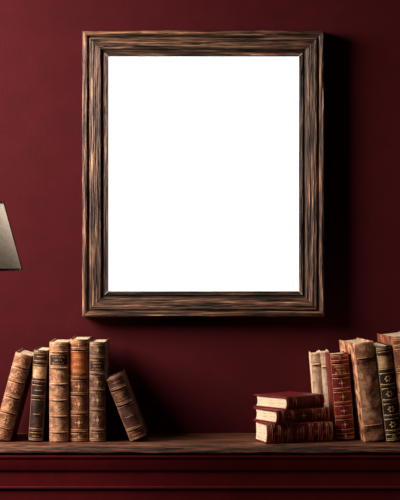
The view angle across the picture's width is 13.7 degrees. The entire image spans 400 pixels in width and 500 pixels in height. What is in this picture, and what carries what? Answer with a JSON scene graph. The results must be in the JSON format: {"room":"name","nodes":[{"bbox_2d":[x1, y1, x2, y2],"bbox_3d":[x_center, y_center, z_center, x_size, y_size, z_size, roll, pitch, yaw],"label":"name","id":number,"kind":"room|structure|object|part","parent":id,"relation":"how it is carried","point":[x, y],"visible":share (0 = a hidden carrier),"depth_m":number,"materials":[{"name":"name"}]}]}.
{"room":"home study","nodes":[
{"label":"home study","id":0,"kind":"room"},
{"bbox_2d":[0,0,399,432],"bbox_3d":[0.000,0.150,4.060,4.800,2.800,0.120,0,0,0],"label":"wall","id":1,"kind":"structure","parent":0,"point":[185,374],"depth_m":4.00,"materials":[{"name":"red paint"}]},
{"bbox_2d":[82,30,324,316],"bbox_3d":[0.008,-0.181,3.977,0.578,0.682,0.045,0,0,0],"label":"picture frame","id":2,"kind":"object","parent":1,"relation":"attached to","point":[203,152],"visible":1,"depth_m":3.96,"materials":[{"name":"brown wood"}]},
{"bbox_3d":[-0.249,-0.181,3.977,0.062,0.680,0.044,0,0,0],"label":"frame rail","id":3,"kind":"part","parent":2,"relation":"part of","materials":[{"name":"brown wood"}]},
{"bbox_3d":[0.008,-0.491,3.977,0.576,0.062,0.045,0,0,0],"label":"frame rail","id":4,"kind":"part","parent":2,"relation":"part of","materials":[{"name":"brown wood"}]},
{"bbox_3d":[0.008,0.129,3.977,0.576,0.062,0.044,0,0,0],"label":"frame rail","id":5,"kind":"part","parent":2,"relation":"part of","materials":[{"name":"brown wood"}]},
{"bbox_3d":[0.266,-0.181,3.977,0.062,0.680,0.044,0,0,0],"label":"frame rail","id":6,"kind":"part","parent":2,"relation":"part of","materials":[{"name":"brown wood"}]},
{"bbox_3d":[0.000,1.600,2.760,4.800,0.100,2.720,0,0,0],"label":"floor","id":7,"kind":"structure","parent":0,"visible":0},
{"bbox_2d":[0,201,22,270],"bbox_3d":[-0.487,0.712,3.500,0.231,1.675,0.229,0,0,0],"label":"floor lamp","id":8,"kind":"object","parent":7,"relation":"on","point":[9,256],"visible":1,"depth_m":3.46,"materials":[{"name":"fabric"}]},
{"bbox_3d":[-0.487,0.041,3.500,0.229,0.005,0.229,0,0,0],"label":"trim","id":9,"kind":"part","parent":8,"relation":"part of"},
{"bbox_2d":[0,433,399,499],"bbox_3d":[0.000,0.994,3.876,2.000,1.110,0.246,0,0,0],"label":"mantelpiece","id":10,"kind":"object","parent":7,"relation":"on","point":[153,466],"visible":0.92,"depth_m":3.77,"materials":[{"name":"brown wood"}]},
{"bbox_2d":[0,348,33,441],"bbox_3d":[-0.428,0.336,3.883,0.091,0.206,0.162,0,0,0],"label":"book","id":11,"kind":"object","parent":10,"relation":"on","point":[20,377],"visible":1,"depth_m":3.81,"materials":[{"name":"beige leather"}]},
{"bbox_2d":[28,346,48,441],"bbox_3d":[-0.370,0.333,3.884,0.046,0.211,0.161,0,0,0],"label":"book","id":12,"kind":"object","parent":10,"relation":"on","point":[39,406],"visible":1,"depth_m":3.81,"materials":[{"name":"brown leather"}]},
{"bbox_2d":[49,338,69,441],"bbox_3d":[-0.322,0.324,3.882,0.044,0.229,0.168,0,0,0],"label":"book","id":13,"kind":"object","parent":10,"relation":"on","point":[59,350],"visible":0.99,"depth_m":3.80,"materials":[{"name":"leather"}]},
{"bbox_2d":[70,336,92,441],"bbox_3d":[-0.277,0.322,3.891,0.043,0.235,0.173,0,0,0],"label":"book","id":14,"kind":"object","parent":10,"relation":"on","point":[79,346],"visible":1,"depth_m":3.81,"materials":[{"name":"brown leather"}]},
{"bbox_2d":[90,338,108,441],"bbox_3d":[-0.234,0.324,3.886,0.037,0.229,0.171,0,0,0],"label":"book","id":15,"kind":"object","parent":10,"relation":"on","point":[99,348],"visible":1,"depth_m":3.81,"materials":[{"name":"leather"}]},
{"bbox_2d":[106,369,147,441],"bbox_3d":[-0.169,0.360,3.868,0.094,0.158,0.132,0,0,0],"label":"book","id":16,"kind":"object","parent":10,"relation":"on","point":[119,385],"visible":1,"depth_m":3.81,"materials":[{"name":"brown leather"}]},
{"bbox_3d":[0.000,1.045,3.883,1.920,1.009,0.232,0,0,0],"label":"panel","id":17,"kind":"part","parent":10,"relation":"part of","materials":[{"name":"red paint"}]},
{"bbox_3d":[0.000,0.515,3.883,1.950,0.036,0.232,0,0,0],"label":"frieze panel","id":18,"kind":"part","parent":10,"relation":"part of","materials":[{"name":"red paint"}]},
{"bbox_3d":[0.000,0.478,3.877,1.970,0.037,0.244,0,0,0],"label":"crown molding","id":19,"kind":"part","parent":10,"relation":"part of","materials":[{"name":"red paint"}]},
{"bbox_3d":[0.000,0.537,3.881,1.960,0.006,0.237,0,0,0],"label":"bead molding","id":20,"kind":"part","parent":10,"relation":"part of","materials":[{"name":"red paint"}]},
{"bbox_2d":[254,420,332,443],"bbox_3d":[0.215,0.416,3.835,0.162,0.046,0.095,0,0,-18],"label":"book","id":21,"kind":"object","parent":10,"relation":"on","point":[311,431],"visible":0.99,"depth_m":3.80,"materials":[{"name":"leather"}]},
{"bbox_2d":[253,407,329,423],"bbox_3d":[0.212,0.378,3.847,0.147,0.030,0.102,0,0,-31],"label":"book","id":22,"kind":"object","parent":21,"relation":"on","point":[270,415],"visible":0.99,"depth_m":3.81,"materials":[{"name":"leather"}]},
{"bbox_2d":[254,391,324,409],"bbox_3d":[0.208,0.349,3.865,0.124,0.028,0.113,0,0,-42],"label":"book","id":23,"kind":"object","parent":22,"relation":"on","point":[289,400],"visible":1,"depth_m":3.83,"materials":[{"name":"red leather"}]},
{"bbox_2d":[309,351,323,406],"bbox_3d":[0.278,0.340,3.956,0.036,0.198,0.067,0,0,0],"label":"book","id":24,"kind":"object","parent":10,"relation":"on","point":[314,357],"visible":0.41,"depth_m":3.93,"materials":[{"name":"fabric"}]},
{"bbox_2d":[318,349,329,420],"bbox_3d":[0.301,0.338,3.956,0.036,0.201,0.069,0,0,0],"label":"book","id":25,"kind":"object","parent":10,"relation":"on","point":[322,353],"visible":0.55,"depth_m":3.92,"materials":[{"name":"paper"}]},
{"bbox_2d":[325,351,354,439],"bbox_3d":[0.326,0.338,3.870,0.059,0.202,0.082,0,0,-5],"label":"book","id":26,"kind":"object","parent":10,"relation":"on","point":[337,364],"visible":1,"depth_m":3.84,"materials":[{"name":"red leather"}]},
{"bbox_2d":[339,338,383,441],"bbox_3d":[0.376,0.323,3.877,0.071,0.231,0.156,0,0,-9],"label":"book","id":27,"kind":"object","parent":10,"relation":"on","point":[367,415],"visible":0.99,"depth_m":3.81,"materials":[{"name":"brown leather"}]},
{"bbox_2d":[374,341,399,441],"bbox_3d":[0.423,0.328,3.877,0.061,0.222,0.166,0,0,-6],"label":"book","id":28,"kind":"object","parent":10,"relation":"on","point":[386,383],"visible":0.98,"depth_m":3.80,"materials":[{"name":"black leather"}]},
{"bbox_2d":[377,331,399,418],"bbox_3d":[0.470,0.316,3.878,0.081,0.246,0.175,0,0,-6],"label":"book","id":29,"kind":"object","parent":10,"relation":"on","point":[393,339],"visible":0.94,"depth_m":3.80,"materials":[{"name":"leather"}]}
]}

